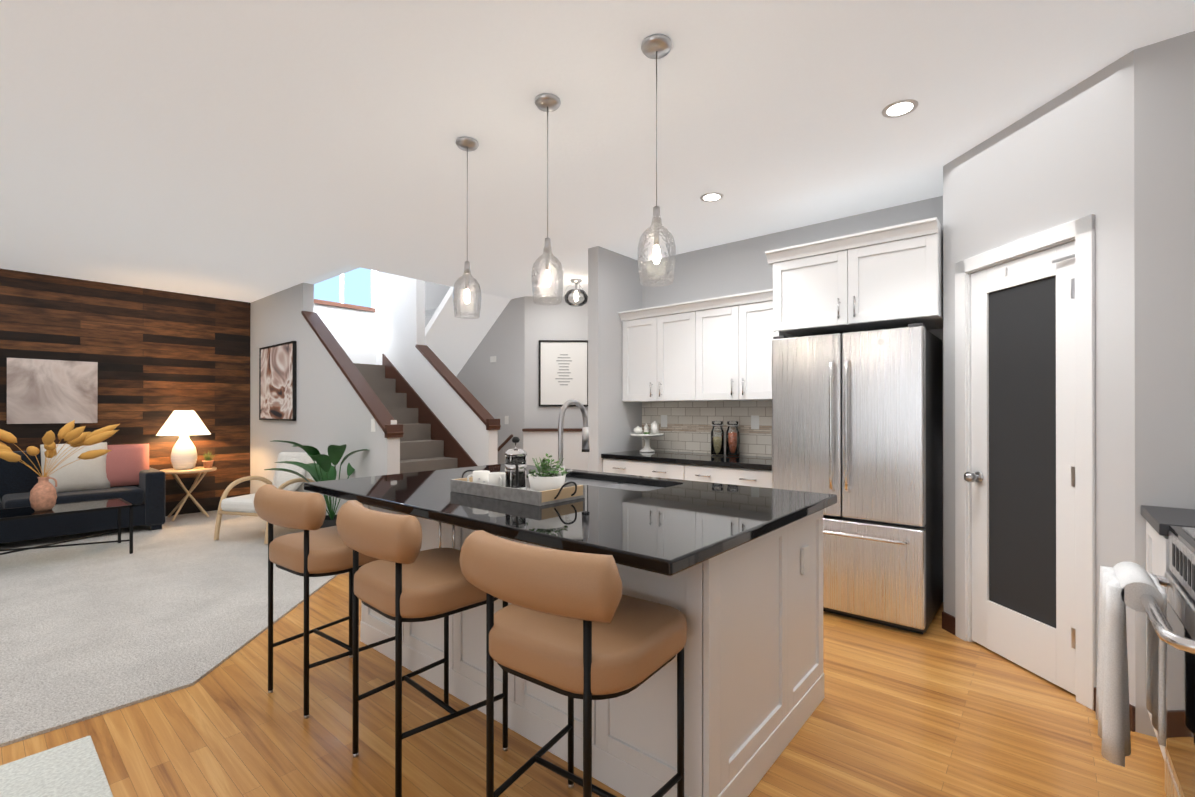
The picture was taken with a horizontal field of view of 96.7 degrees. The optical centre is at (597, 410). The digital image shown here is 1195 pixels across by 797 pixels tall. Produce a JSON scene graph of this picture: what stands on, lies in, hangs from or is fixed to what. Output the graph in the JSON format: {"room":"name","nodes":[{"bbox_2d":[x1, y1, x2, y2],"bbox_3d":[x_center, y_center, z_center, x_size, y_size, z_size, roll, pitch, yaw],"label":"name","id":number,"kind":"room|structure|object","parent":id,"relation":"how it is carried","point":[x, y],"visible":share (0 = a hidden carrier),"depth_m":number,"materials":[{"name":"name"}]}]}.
{"room":"kitchen","nodes":[
{"label":"kitchen","id":0,"kind":"room"},
{"bbox_2d":[0,269,250,515],"bbox_3d":[-7.045,-0.076,4.408,0.120,2.750,7.480,0,0,40],"label":"wall","id":1,"kind":"structure","parent":0,"point":[159,356],"depth_m":6.33,"materials":[{"name":"brown wood"}]},
{"bbox_2d":[7,358,97,423],"bbox_3d":[-5.840,-0.198,5.708,0.040,0.680,0.680,0,0,40],"label":"picture","id":2,"kind":"object","parent":1,"relation":"attached to","point":[41,391],"visible":0.93,"depth_m":5.68},
{"bbox_2d":[250,265,399,514],"bbox_3d":[-3.242,-0.548,6.014,3.620,3.700,0.120,0,0,40],"label":"wall","id":3,"kind":"structure","parent":0,"point":[331,408],"depth_m":5.93,"materials":[{"name":"grey paint"}]},
{"bbox_2d":[259,341,296,420],"bbox_3d":[-3.905,-0.337,6.469,1.100,0.920,0.036,0,0,40],"label":"picture","id":4,"kind":"object","parent":3,"relation":"attached to","point":[277,378],"visible":1,"depth_m":6.41,"materials":[{"name":"fabric"}]},
{"bbox_2d":[301,311,403,435],"bbox_3d":[-2.566,-0.446,5.443,1.927,1.360,0.160,0,0,40],"label":"cap","id":5,"kind":"object","parent":3,"relation":"on","point":[373,403],"visible":1,"depth_m":5.35,"materials":[{"name":"brown wood"}]},
{"bbox_2d":[371,419,374,431],"bbox_3d":[-2.095,0.140,4.961,0.070,0.120,0.006,0,0,40],"label":"light switch","id":6,"kind":"object","parent":3,"relation":"attached to","point":[372,425],"visible":0.86,"depth_m":4.96,"materials":[{"name":"white plastic"}]},
{"bbox_2d":[384,424,402,437],"bbox_3d":[-1.857,0.190,4.843,0.045,0.120,0.160,0,0,40],"label":"trim","id":7,"kind":"structure","parent":3,"relation":"attached to","point":[394,428],"depth_m":4.82,"materials":[{"name":"brown wood"}]},
{"bbox_2d":[314,270,375,364],"bbox_3d":[-3.386,-0.546,6.882,0.120,3.700,1.020,0,0,40],"label":"wall","id":8,"kind":"structure","parent":0,"point":[352,331],"depth_m":7.01,"materials":[{"name":"white paint"}]},
{"bbox_2d":[314,268,370,306],"bbox_3d":[-3.305,-1.696,6.855,0.038,0.640,0.800,0,0,40],"label":"window","id":9,"kind":"structure","parent":8,"relation":"in","point":[357,286],"depth_m":6.93,"materials":[{"name":"clear glass"}]},
{"bbox_2d":[314,299,375,312],"bbox_3d":[-3.298,-1.351,6.849,0.060,0.050,0.880,0,0,40],"label":"window sill","id":10,"kind":"structure","parent":8,"relation":"attached to","point":[342,305],"depth_m":6.86,"materials":[{"name":"brown wood"}]},
{"bbox_2d":[376,271,497,465],"bbox_3d":[-2.094,-0.546,6.537,2.540,3.700,0.120,0,0,40],"label":"wall","id":11,"kind":"structure","parent":0,"point":[400,317],"depth_m":6.62,"materials":[{"name":"white paint"}]},
{"bbox_2d":[382,354,477,467],"bbox_3d":[-1.891,0.273,6.272,2.550,2.059,0.019,0,0,40],"label":"trim","id":12,"kind":"structure","parent":11,"relation":"attached to","point":[453,448],"depth_m":6.36,"materials":[{"name":"brown wood"}]},
{"bbox_2d":[415,344,500,427],"bbox_3d":[-1.651,-0.309,6.162,1.457,1.010,0.160,0,0,40],"label":"cap","id":13,"kind":"object","parent":11,"relation":"on","point":[472,402],"visible":0.98,"depth_m":6.11,"materials":[{"name":"brown wood"}]},
{"bbox_2d":[486,419,499,429],"bbox_3d":[-1.121,0.152,5.715,0.045,0.120,0.160,0,0,40],"label":"trim","id":14,"kind":"structure","parent":11,"relation":"attached to","point":[492,421],"depth_m":5.68,"materials":[{"name":"brown wood"}]},
{"bbox_2d":[425,287,510,375],"bbox_3d":[-2.335,-0.520,7.375,2.450,2.050,0.850,0,0,40],"label":"ceiling","id":15,"kind":"structure","parent":0,"point":[452,342],"depth_m":6.90,"materials":[{"name":"white paint"}]},
{"bbox_2d":[425,281,524,463],"bbox_3d":[-2.007,-0.544,7.733,2.930,3.700,0.120,0,0,40],"label":"wall","id":16,"kind":"structure","parent":0,"point":[496,389],"depth_m":7.02,"materials":[{"name":"grey paint"}]},
{"bbox_2d":[490,356,495,361],"bbox_3d":[-1.402,-0.685,7.139,0.120,0.080,0.006,0,0,40],"label":"thermostat","id":17,"kind":"object","parent":16,"relation":"attached to","point":[492,358],"visible":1,"depth_m":7.13,"materials":[{"name":"white plastic"}]},
{"bbox_2d":[498,434,512,450],"bbox_3d":[-1.554,0.765,7.212,1.272,0.912,0.092,0,0,40],"label":"handrail","id":18,"kind":"object","parent":16,"relation":"attached to","point":[505,441],"visible":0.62,"depth_m":6.86,"materials":[{"name":"brown wood"}]},
{"bbox_2d":[522,428,581,431],"bbox_3d":[-0.029,0.246,6.683,1.810,0.035,0.168,0,0,-2],"label":"trim","id":19,"kind":"structure","parent":16,"relation":"attached to","point":[546,429],"depth_m":6.59,"materials":[{"name":"brown wood"}]},
{"bbox_2d":[523,431,587,470],"bbox_3d":[-0.024,0.784,6.697,1.800,1.040,0.138,0,0,-2],"label":"half wall","id":20,"kind":"structure","parent":0,"point":[538,444],"depth_m":6.61,"materials":[{"name":"white paint"}]},
{"bbox_2d":[525,296,587,427],"bbox_3d":[-0.028,-0.071,6.830,1.800,2.750,0.120,0,0,-2],"label":"wall","id":21,"kind":"structure","parent":0,"point":[563,320],"depth_m":6.75,"materials":[{"name":"grey paint"}]},
{"bbox_2d":[539,340,587,406],"bbox_3d":[-0.426,-0.466,6.741,0.640,0.840,0.026,0,0,-2],"label":"poster","id":22,"kind":"object","parent":21,"relation":"attached to","point":[563,371],"visible":0.88,"depth_m":6.74,"materials":[{"name":"white paper"}]},
{"bbox_2d":[0,572,1166,796],"bbox_3d":[-1.682,1.326,2.835,13.500,0.060,12.000,0,0,40],"label":"floor","id":23,"kind":"structure","parent":0,"point":[934,710],"depth_m":2.11,"materials":[{"name":"brown wood"}]},
{"bbox_2d":[0,736,112,796],"bbox_3d":[-2.093,1.287,1.435,0.720,0.012,1.130,0,0,40],"label":"rug","id":24,"kind":"object","parent":23,"relation":"on","point":[73,769],"visible":0.93,"depth_m":1.87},
{"bbox_2d":[0,510,347,746],"bbox_3d":[-5.089,1.288,2.676,5.100,0.014,7.360,0,0,40],"label":"floor carpet","id":25,"kind":"object","parent":23,"relation":"on","point":[90,631],"visible":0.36,"depth_m":3.38,"materials":[{"name":"grey carpet"}]},
{"bbox_2d":[0,498,132,554],"bbox_3d":[-4.808,1.066,4.467,0.602,0.434,1.282,0,0,40],"label":"coffee table","id":26,"kind":"object","parent":25,"relation":"on","point":[57,509],"visible":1,"depth_m":4.65,"materials":[{"name":"black metal"}]},
{"bbox_2d":[0,420,119,510],"bbox_3d":[-4.663,0.467,4.535,0.528,0.762,0.895,0,0,40],"label":"vase","id":27,"kind":"object","parent":26,"relation":"on","point":[43,494],"visible":1,"depth_m":4.55,"materials":[{"name":"ceramic"}]},
{"bbox_2d":[0,442,164,543],"bbox_3d":[-5.762,0.815,5.135,0.860,0.938,2.350,0,0,40],"label":"sofa","id":28,"kind":"object","parent":25,"relation":"on","point":[126,472],"visible":0.81,"depth_m":5.44,"materials":[{"name":"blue fabric"}]},
{"bbox_2d":[40,442,109,492],"bbox_3d":[-5.414,0.591,5.516,0.168,0.500,0.500,-20,-12,35],"label":"pillow","id":29,"kind":"object","parent":28,"relation":"on","point":[81,475],"depth_m":5.48,"materials":[{"name":"fabric"}]},
{"bbox_2d":[106,444,148,486],"bbox_3d":[-5.205,0.602,5.811,0.460,0.460,0.158,0,-18,-42],"label":"pillow","id":30,"kind":"object","parent":28,"relation":"on","point":[125,463],"depth_m":5.79,"materials":[{"name":"fabric"}]},
{"bbox_2d":[160,467,216,520],"bbox_3d":[-4.896,0.993,6.361,0.550,0.580,0.550,0,0,40],"label":"side table","id":31,"kind":"object","parent":25,"relation":"on","point":[174,472],"visible":0.98,"depth_m":6.34,"materials":[{"name":"beige wood"}]},
{"bbox_2d":[156,410,210,469],"bbox_3d":[-4.938,0.353,6.345,0.520,0.699,0.520,0,0,40],"label":"table lamp","id":32,"kind":"object","parent":31,"relation":"on","point":[181,424],"visible":1,"depth_m":6.25,"materials":[{"name":"white ceramic"}]},
{"bbox_2d":[202,451,214,467],"bbox_3d":[-4.739,0.598,6.479,0.120,0.208,0.135,0,0,40],"label":"plant","id":33,"kind":"object","parent":31,"relation":"on","point":[207,462],"visible":1,"depth_m":6.44,"materials":[{"name":"green plant"}]},
{"bbox_2d":[214,452,316,543],"bbox_3d":[-3.352,0.872,5.535,0.664,0.817,0.839,0,0,15],"label":"lounge chair","id":34,"kind":"object","parent":25,"relation":"on","point":[243,505],"visible":0.54,"depth_m":5.49,"materials":[{"name":"beige fabric"}]},
{"bbox_2d":[274,458,305,490],"bbox_3d":[-3.290,0.702,5.686,0.380,0.380,0.140,0,-18,15],"label":"pillow","id":35,"kind":"object","parent":34,"relation":"on","point":[281,477],"depth_m":5.64,"materials":[{"name":"fabric"}]},
{"bbox_2d":[319,514,336,528],"bbox_3d":[-2.488,1.144,4.982,0.280,0.280,0.280,0,0,40],"label":"plant pot","id":36,"kind":"object","parent":25,"relation":"on","point":[328,522],"visible":0.06,"depth_m":4.86,"materials":[{"name":"black ceramic"}]},
{"bbox_2d":[314,462,348,519],"bbox_3d":[-2.515,0.755,4.978,0.242,0.564,0.392,0,0,-8],"label":"floor plant","id":37,"kind":"object","parent":36,"relation":"in","point":[330,507],"visible":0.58,"depth_m":4.95,"materials":[{"name":"green plant"}]},
{"bbox_2d":[264,468,308,481],"bbox_3d":[-2.764,0.639,4.793,0.192,0.236,0.401,0,0,40],"label":"leaf","id":38,"kind":"object","parent":37,"relation":"attached to","point":[290,471],"visible":0.77,"depth_m":4.79,"materials":[{"name":"green plant"}]},
{"bbox_2d":[270,440,314,461],"bbox_3d":[-2.712,0.368,4.726,0.153,0.210,0.362,0,0,40],"label":"leaf","id":39,"kind":"object","parent":37,"relation":"attached to","point":[294,443],"visible":0.77,"depth_m":4.70,"materials":[{"name":"green"}]},
{"bbox_2d":[274,461,321,480],"bbox_3d":[-2.774,0.604,4.951,0.331,0.253,0.346,0,0,40],"label":"leaf","id":40,"kind":"object","parent":37,"relation":"attached to","point":[310,470],"visible":0.84,"depth_m":4.98,"materials":[{"name":"green plant"}]},
{"bbox_2d":[293,445,319,454],"bbox_3d":[-2.559,0.392,4.666,0.186,0.179,0.286,0,0,40],"label":"leaf","id":41,"kind":"object","parent":37,"relation":"attached to","point":[311,450],"visible":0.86,"depth_m":4.70,"materials":[{"name":"green plant"}]},
{"bbox_2d":[307,463,317,481],"bbox_3d":[-2.795,0.642,5.249,0.373,0.218,0.175,0,0,40],"label":"leaf","id":42,"kind":"object","parent":37,"relation":"attached to","point":[313,466],"visible":0.26,"depth_m":5.28,"materials":[{"name":"green plant"}]},
{"bbox_2d":[307,454,331,471],"bbox_3d":[-2.474,0.476,4.713,0.249,0.186,0.258,0,0,40],"label":"leaf","id":43,"kind":"object","parent":37,"relation":"attached to","point":[324,461],"visible":0.95,"depth_m":4.79,"materials":[{"name":"green plant"}]},
{"bbox_2d":[316,465,336,480],"bbox_3d":[-2.642,0.631,5.137,0.332,0.194,0.177,0,0,40],"label":"leaf","id":44,"kind":"object","parent":37,"relation":"attached to","point":[330,473],"visible":0.4,"depth_m":5.09,"materials":[{"name":"green plant"}]},
{"bbox_2d":[327,444,346,464],"bbox_3d":[-2.275,0.395,4.665,0.342,0.202,0.168,0,0,40],"label":"leaf","id":45,"kind":"object","parent":37,"relation":"attached to","point":[335,453],"visible":1,"depth_m":4.73,"materials":[{"name":"green plant"}]},
{"bbox_2d":[347,463,354,475],"bbox_3d":[-2.377,0.554,5.318,0.178,0.171,0.282,0,0,40],"label":"leaf","id":46,"kind":"object","parent":37,"relation":"attached to","point":[350,469],"visible":0.33,"depth_m":5.21,"materials":[{"name":"green plant"}]},
{"bbox_2d":[340,449,367,465],"bbox_3d":[-2.281,0.449,5.005,0.216,0.160,0.221,0,0,40],"label":"stem","id":47,"kind":"object","parent":37,"relation":"attached to","point":[346,456],"visible":0.95,"depth_m":4.98,"materials":[{"name":"green plant"}]},
{"bbox_2d":[254,484,394,718],"bbox_3d":[-1.256,0.821,2.479,0.532,0.948,0.536,0,0,40],"label":"stool","id":48,"kind":"object","parent":23,"relation":"on","point":[312,549],"visible":0.83,"depth_m":2.28,"materials":[{"name":"beige leather"}]},
{"bbox_2d":[354,363,457,473],"bbox_3d":[-2.308,0.352,5.970,2.697,1.900,1.014,0,0,40],"label":"stair steps","id":49,"kind":"structure","parent":23,"relation":"on","point":[421,450],"depth_m":6.21,"materials":[{"name":"carpet"}]},
{"bbox_2d":[336,500,507,796],"bbox_3d":[-0.665,0.820,2.005,0.526,0.948,0.534,0,0,40],"label":"stool","id":50,"kind":"object","parent":23,"relation":"on","point":[404,578],"visible":0.85,"depth_m":1.82,"materials":[{"name":"beige leather"}]},
{"bbox_2d":[459,530,686,796],"bbox_3d":[-0.053,0.819,1.516,0.532,0.948,0.536,0,0,40],"label":"stool","id":51,"kind":"object","parent":23,"relation":"on","point":[571,625],"visible":1,"depth_m":1.35,"materials":[{"name":"beige leather"}]},
{"bbox_2d":[360,507,823,796],"bbox_3d":[-0.165,0.858,2.673,2.178,0.875,1.100,0,0,40],"label":"kitchen island","id":52,"kind":"object","parent":23,"relation":"on","point":[733,574],"depth_m":1.86,"materials":[{"name":"white wood"}]},
{"bbox_2d":[304,464,836,578],"bbox_3d":[-0.231,0.400,2.587,2.260,0.040,1.390,0,0,40],"label":"island countertop","id":53,"kind":"structure","parent":52,"relation":"on","point":[674,528],"depth_m":1.99,"materials":[{"name":"black stone"}]},
{"bbox_2d":[450,470,584,505],"bbox_3d":[-0.371,0.336,2.391,0.687,0.086,0.270,0,0,40],"label":"tray","id":54,"kind":"object","parent":53,"relation":"on","point":[571,490],"visible":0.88,"depth_m":2.23,"materials":[{"name":"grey wood"}]},
{"bbox_2d":[467,470,489,483],"bbox_3d":[-0.549,0.325,2.476,0.100,0.082,0.079,0,0,40],"label":"mug","id":55,"kind":"object","parent":54,"relation":"on","point":[480,476],"visible":0.65,"depth_m":2.44,"materials":[{"name":"white ceramic"}]},
{"bbox_2d":[488,472,504,486],"bbox_3d":[-0.443,0.325,2.394,0.106,0.082,0.079,0,0,40],"label":"mug","id":56,"kind":"object","parent":54,"relation":"on","point":[496,478],"visible":0.6,"depth_m":2.37,"materials":[{"name":"white ceramic"}]},
{"bbox_2d":[504,437,526,489],"bbox_3d":[-0.352,0.241,2.320,0.131,0.250,0.114,0,0,40],"label":"press","id":57,"kind":"object","parent":54,"relation":"on","point":[515,467],"visible":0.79,"depth_m":2.30,"materials":[{"name":"clear glass"}]},
{"bbox_2d":[527,453,567,490],"bbox_3d":[-0.216,0.274,2.253,0.172,0.183,0.182,0,0,40],"label":"planter","id":58,"kind":"object","parent":54,"relation":"on","point":[545,479],"visible":0.92,"depth_m":2.21,"materials":[{"name":"white ceramic"}]},
{"bbox_2d":[552,399,589,482],"bbox_3d":[-0.106,0.162,2.723,0.117,0.437,0.240,0,0,40],"label":"faucet","id":59,"kind":"object","parent":53,"relation":"on","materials":[{"name":"silver metal"}]},
{"bbox_2d":[568,475,663,490],"bbox_3d":[0.007,0.513,2.916,0.904,0.207,0.424,0,0,40],"label":"sink","id":60,"kind":"object","parent":53,"relation":"in","point":[575,478],"depth_m":3.08,"materials":[{"name":"silver metal"}]},
{"bbox_2d":[801,545,809,574],"bbox_3d":[0.869,0.624,2.220,0.013,0.110,0.070,0,0,40],"label":"outlet","id":61,"kind":"object","parent":52,"relation":"attached to","point":[805,549],"depth_m":2.20,"materials":[{"name":"white plastic"}]},
{"bbox_2d":[601,457,672,478],"bbox_3d":[0.583,0.862,4.664,0.894,0.874,0.617,0,0,40],"label":"base cabinet","id":62,"kind":"object","parent":23,"relation":"on","point":[640,468],"depth_m":4.46,"materials":[{"name":"white wood"}]},
{"bbox_2d":[673,465,771,487],"bbox_3d":[1.136,0.861,4.197,0.789,0.874,0.617,0,0,40],"label":"base cabinet","id":63,"kind":"object","parent":23,"relation":"on","point":[702,473],"depth_m":3.96,"materials":[{"name":"white wood"}]},
{"bbox_2d":[601,449,771,472],"bbox_3d":[0.834,0.404,4.440,1.571,0.040,0.637,0,0,40],"label":"countertop","id":64,"kind":"structure","parent":63,"relation":"on","point":[666,456],"depth_m":4.27,"materials":[{"name":"black stone"}]},
{"bbox_2d":[631,421,663,452],"bbox_3d":[0.458,0.241,4.891,0.310,0.286,0.310,0,0,40],"label":"cake stand","id":65,"kind":"object","parent":64,"relation":"on","point":[646,435],"visible":1,"depth_m":4.85,"materials":[{"name":"white ceramic"}]},
{"bbox_2d":[711,421,723,455],"bbox_3d":[1.013,0.234,4.488,0.110,0.292,0.110,0,0,40],"label":"jar","id":66,"kind":"object","parent":64,"relation":"on","point":[717,446],"visible":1,"depth_m":4.45,"materials":[{"name":"clear glass"}]},
{"bbox_2d":[726,421,738,455],"bbox_3d":[1.131,0.234,4.441,0.110,0.292,0.110,0,0,40],"label":"jar","id":67,"kind":"object","parent":64,"relation":"on","point":[732,443],"visible":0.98,"depth_m":4.40,"materials":[{"name":"clear glass"}]},
{"bbox_2d":[772,323,942,633],"bbox_3d":[1.724,0.401,3.543,0.885,1.792,0.806,0,0,40],"label":"fridge","id":68,"kind":"object","parent":23,"relation":"on","point":[857,424],"visible":0.88,"depth_m":3.21,"materials":[{"name":"grey metal"}]},
{"bbox_2d":[1095,525,1194,796],"bbox_3d":[1.823,0.833,1.316,0.833,0.918,0.760,0,0,40],"label":"range","id":69,"kind":"object","parent":23,"relation":"on","point":[1168,608],"visible":1,"depth_m":1.58,"materials":[{"name":"silver metal"}]},
{"bbox_2d":[1095,566,1130,766],"bbox_3d":[1.636,0.791,1.684,0.072,0.525,0.280,0,0,40],"label":"towel","id":70,"kind":"object","parent":69,"relation":"hanging from","point":[1112,688],"depth_m":1.59,"materials":[{"name":"white fabric"}]},
{"bbox_2d":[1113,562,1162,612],"bbox_3d":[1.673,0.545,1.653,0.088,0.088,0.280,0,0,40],"label":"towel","id":71,"kind":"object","parent":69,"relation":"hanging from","point":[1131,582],"depth_m":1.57,"materials":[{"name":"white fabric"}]},
{"bbox_2d":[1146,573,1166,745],"bbox_3d":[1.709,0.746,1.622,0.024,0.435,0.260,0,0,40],"label":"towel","id":72,"kind":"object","parent":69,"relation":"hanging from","point":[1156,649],"depth_m":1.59,"materials":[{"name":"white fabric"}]},
{"bbox_2d":[1169,525,1194,554],"bbox_3d":[1.894,0.388,1.257,0.649,0.018,0.760,0,0,40],"label":"cooktop","id":73,"kind":"object","parent":69,"relation":"in","point":[1184,537],"depth_m":1.62,"materials":[{"name":"silver metal"}]},
{"bbox_2d":[1141,505,1194,760],"bbox_3d":[2.282,0.836,1.733,0.671,0.915,0.462,0,0,40],"label":"base cabinet","id":74,"kind":"object","parent":23,"relation":"on","point":[1159,520],"visible":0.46,"depth_m":1.93,"materials":[{"name":"white wood"}]},
{"bbox_2d":[1141,505,1194,535],"bbox_3d":[2.282,0.398,1.734,0.671,0.040,0.462,0,0,40],"label":"countertop","id":75,"kind":"structure","parent":74,"relation":"on","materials":[{"name":"grey stone"}]},
{"bbox_2d":[0,0,1194,316],"bbox_3d":[-1.682,-1.504,2.841,13.500,0.100,12.000,0,0,40],"label":"ceiling","id":76,"kind":"structure","parent":0,"point":[330,130],"depth_m":2.68,"materials":[{"name":"white paint"}]},
{"bbox_2d":[453,137,481,318],"bbox_3d":[-0.707,-0.979,2.880,0.152,0.949,0.152,0,0,40],"label":"pendant light","id":77,"kind":"object","parent":76,"relation":"hanging from","point":[468,144],"visible":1,"depth_m":2.86,"materials":[{"name":"clear glass"}]},
{"bbox_2d":[465,274,468,289],"bbox_3d":[-0.707,-0.695,2.879,0.022,0.082,0.021,0,0,40],"label":"socket","id":78,"kind":"object","parent":77,"relation":"attached to","point":[466,275],"depth_m":2.87,"materials":[{"name":"silver metal"}]},
{"bbox_2d":[464,261,469,273],"bbox_3d":[-0.707,-0.772,2.879,0.034,0.065,0.034,0,0,40],"label":"socket","id":79,"kind":"object","parent":77,"relation":"attached to","point":[466,264],"depth_m":2.87,"materials":[{"name":"silver metal"}]},
{"bbox_2d":[531,93,563,304],"bbox_3d":[-0.234,-0.980,2.494,0.152,0.949,0.152,0,0,40],"label":"pendant light","id":80,"kind":"object","parent":76,"relation":"hanging from","point":[547,102],"visible":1,"depth_m":2.47,"materials":[{"name":"clear glass"}]},
{"bbox_2d":[545,253,549,270],"bbox_3d":[-0.234,-0.696,2.493,0.022,0.082,0.021,0,0,40],"label":"socket","id":81,"kind":"object","parent":80,"relation":"attached to","point":[547,254],"depth_m":2.48,"materials":[{"name":"silver metal"}]},
{"bbox_2d":[544,238,550,252],"bbox_3d":[-0.234,-0.773,2.494,0.034,0.065,0.034,0,0,40],"label":"socket","id":82,"kind":"object","parent":80,"relation":"attached to","point":[547,246],"depth_m":2.48,"materials":[{"name":"silver metal"}]},
{"bbox_2d":[564,279,587,306],"bbox_3d":[-0.236,-1.300,5.903,0.270,0.294,0.276,0,0,40],"label":"light","id":83,"kind":"object","parent":76,"relation":"attached to","point":[575,291],"visible":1,"depth_m":5.92,"materials":[{"name":"clear glass"}]},
{"bbox_2d":[637,34,675,286],"bbox_3d":[0.235,-0.980,2.111,0.152,0.949,0.152,0,0,40],"label":"pendant light","id":84,"kind":"object","parent":76,"relation":"hanging from","point":[656,46],"visible":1,"depth_m":2.09,"materials":[{"name":"clear glass"}]},
{"bbox_2d":[654,229,658,245],"bbox_3d":[0.235,-0.697,2.111,0.022,0.082,0.021,0,0,40],"label":"socket","id":85,"kind":"object","parent":84,"relation":"attached to","point":[656,243],"depth_m":2.10,"materials":[{"name":"silver metal"}]},
{"bbox_2d":[653,206,660,223],"bbox_3d":[0.235,-0.773,2.111,0.034,0.065,0.034,0,0,40],"label":"socket","id":86,"kind":"object","parent":84,"relation":"attached to","point":[656,209],"depth_m":2.10,"materials":[{"name":"silver metal"}]},
{"bbox_2d":[700,192,722,201],"bbox_3d":[0.778,-1.449,3.616,0.156,0.005,0.156,0,0,40],"label":"recessed light","id":87,"kind":"object","parent":76,"relation":"in","point":[706,194],"depth_m":3.62,"materials":[{"name":"white"}]},
{"bbox_2d":[881,99,918,117],"bbox_3d":[1.457,-1.451,2.560,0.156,0.005,0.156,0,0,40],"label":"recessed light","id":88,"kind":"object","parent":76,"relation":"in","point":[914,103],"depth_m":2.55,"materials":[{"name":"white"}]},
{"bbox_2d":[588,246,641,471],"bbox_3d":[0.177,-0.075,4.979,0.120,2.750,0.670,0,0,40],"label":"wall","id":89,"kind":"structure","parent":0,"point":[614,289],"depth_m":4.79,"materials":[{"name":"grey paint"}]},
{"bbox_2d":[642,196,943,601],"bbox_3d":[1.998,-0.077,3.958,4.220,2.750,0.120,0,0,40],"label":"wall","id":90,"kind":"structure","parent":0,"point":[738,267],"depth_m":4.49,"materials":[{"name":"grey paint"}]},
{"bbox_2d":[621,302,696,404],"bbox_3d":[0.654,-0.493,4.797,0.835,0.825,0.327,0,0,40],"label":"upper cabinet","id":91,"kind":"object","parent":90,"relation":"attached to","point":[653,338],"depth_m":4.72,"materials":[{"name":"white wood"}]},
{"bbox_2d":[642,400,771,456],"bbox_3d":[1.037,0.152,4.681,1.572,0.463,0.009,0,0,40],"label":"backsplash","id":92,"kind":"structure","parent":90,"relation":"attached to","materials":[{"name":"tile"}]},
{"bbox_2d":[661,415,666,426],"bbox_3d":[0.629,0.103,5.017,0.070,0.115,0.004,0,0,40],"label":"outlet","id":93,"kind":"object","parent":92,"relation":"attached to","point":[663,417],"depth_m":5.02,"materials":[{"name":"white plastic"}]},
{"bbox_2d":[751,415,758,428],"bbox_3d":[1.316,0.102,4.436,0.070,0.115,0.004,0,0,40],"label":"outlet","id":94,"kind":"object","parent":92,"relation":"attached to","point":[754,418],"depth_m":4.44,"materials":[{"name":"white plastic"}]},
{"bbox_2d":[685,289,792,400],"bbox_3d":[1.197,-0.494,4.338,0.834,0.825,0.327,0,0,40],"label":"upper cabinet","id":95,"kind":"object","parent":90,"relation":"attached to","point":[711,358],"depth_m":4.25,"materials":[{"name":"white wood"}]},
{"bbox_2d":[769,217,942,336],"bbox_3d":[1.803,-0.830,3.645,0.988,0.554,0.606,0,0,40],"label":"upper cabinet","id":96,"kind":"object","parent":90,"relation":"attached to","point":[891,277],"depth_m":3.38,"materials":[{"name":"white wood"}]},
{"bbox_2d":[943,50,1134,705],"bbox_3d":[2.162,-0.080,2.656,0.100,2.750,1.025,0,0,-6],"label":"wall","id":97,"kind":"structure","parent":0,"point":[1107,146],"depth_m":2.32,"materials":[{"name":"grey paint"}]},
{"bbox_2d":[942,611,954,634],"bbox_3d":[2.058,1.246,3.104,0.012,0.100,0.107,0,0,-6],"label":"baseboard","id":98,"kind":"structure","parent":97,"relation":"attached to","point":[948,622],"depth_m":3.10,"materials":[{"name":"brown wood"}]},
{"bbox_2d":[964,241,1075,694],"bbox_3d":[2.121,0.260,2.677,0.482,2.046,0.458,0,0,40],"label":"pantry door","id":99,"kind":"structure","parent":97,"relation":"in","point":[1020,477],"depth_m":2.65,"materials":[{"name":"white wood"}]},
{"bbox_2d":[955,214,1095,709],"bbox_3d":[2.151,0.224,2.677,0.116,2.143,0.766,0,0,-6],"label":"door frame","id":100,"kind":"structure","parent":97,"relation":"attached to","point":[1085,459],"depth_m":2.36,"materials":[{"name":"white wood"}]},
{"bbox_2d":[1094,687,1134,731],"bbox_3d":[2.152,1.244,2.213,0.012,0.100,0.152,0,0,-6],"label":"baseboard","id":101,"kind":"structure","parent":97,"relation":"attached to","point":[1132,717],"depth_m":2.14,"materials":[{"name":"brown wood"}]},
{"bbox_2d":[1134,31,1194,736],"bbox_3d":[2.462,-0.081,1.957,0.690,2.750,0.100,0,0,40],"label":"wall","id":102,"kind":"structure","parent":0,"point":[1164,172],"depth_m":2.09,"materials":[{"name":"grey paint"}]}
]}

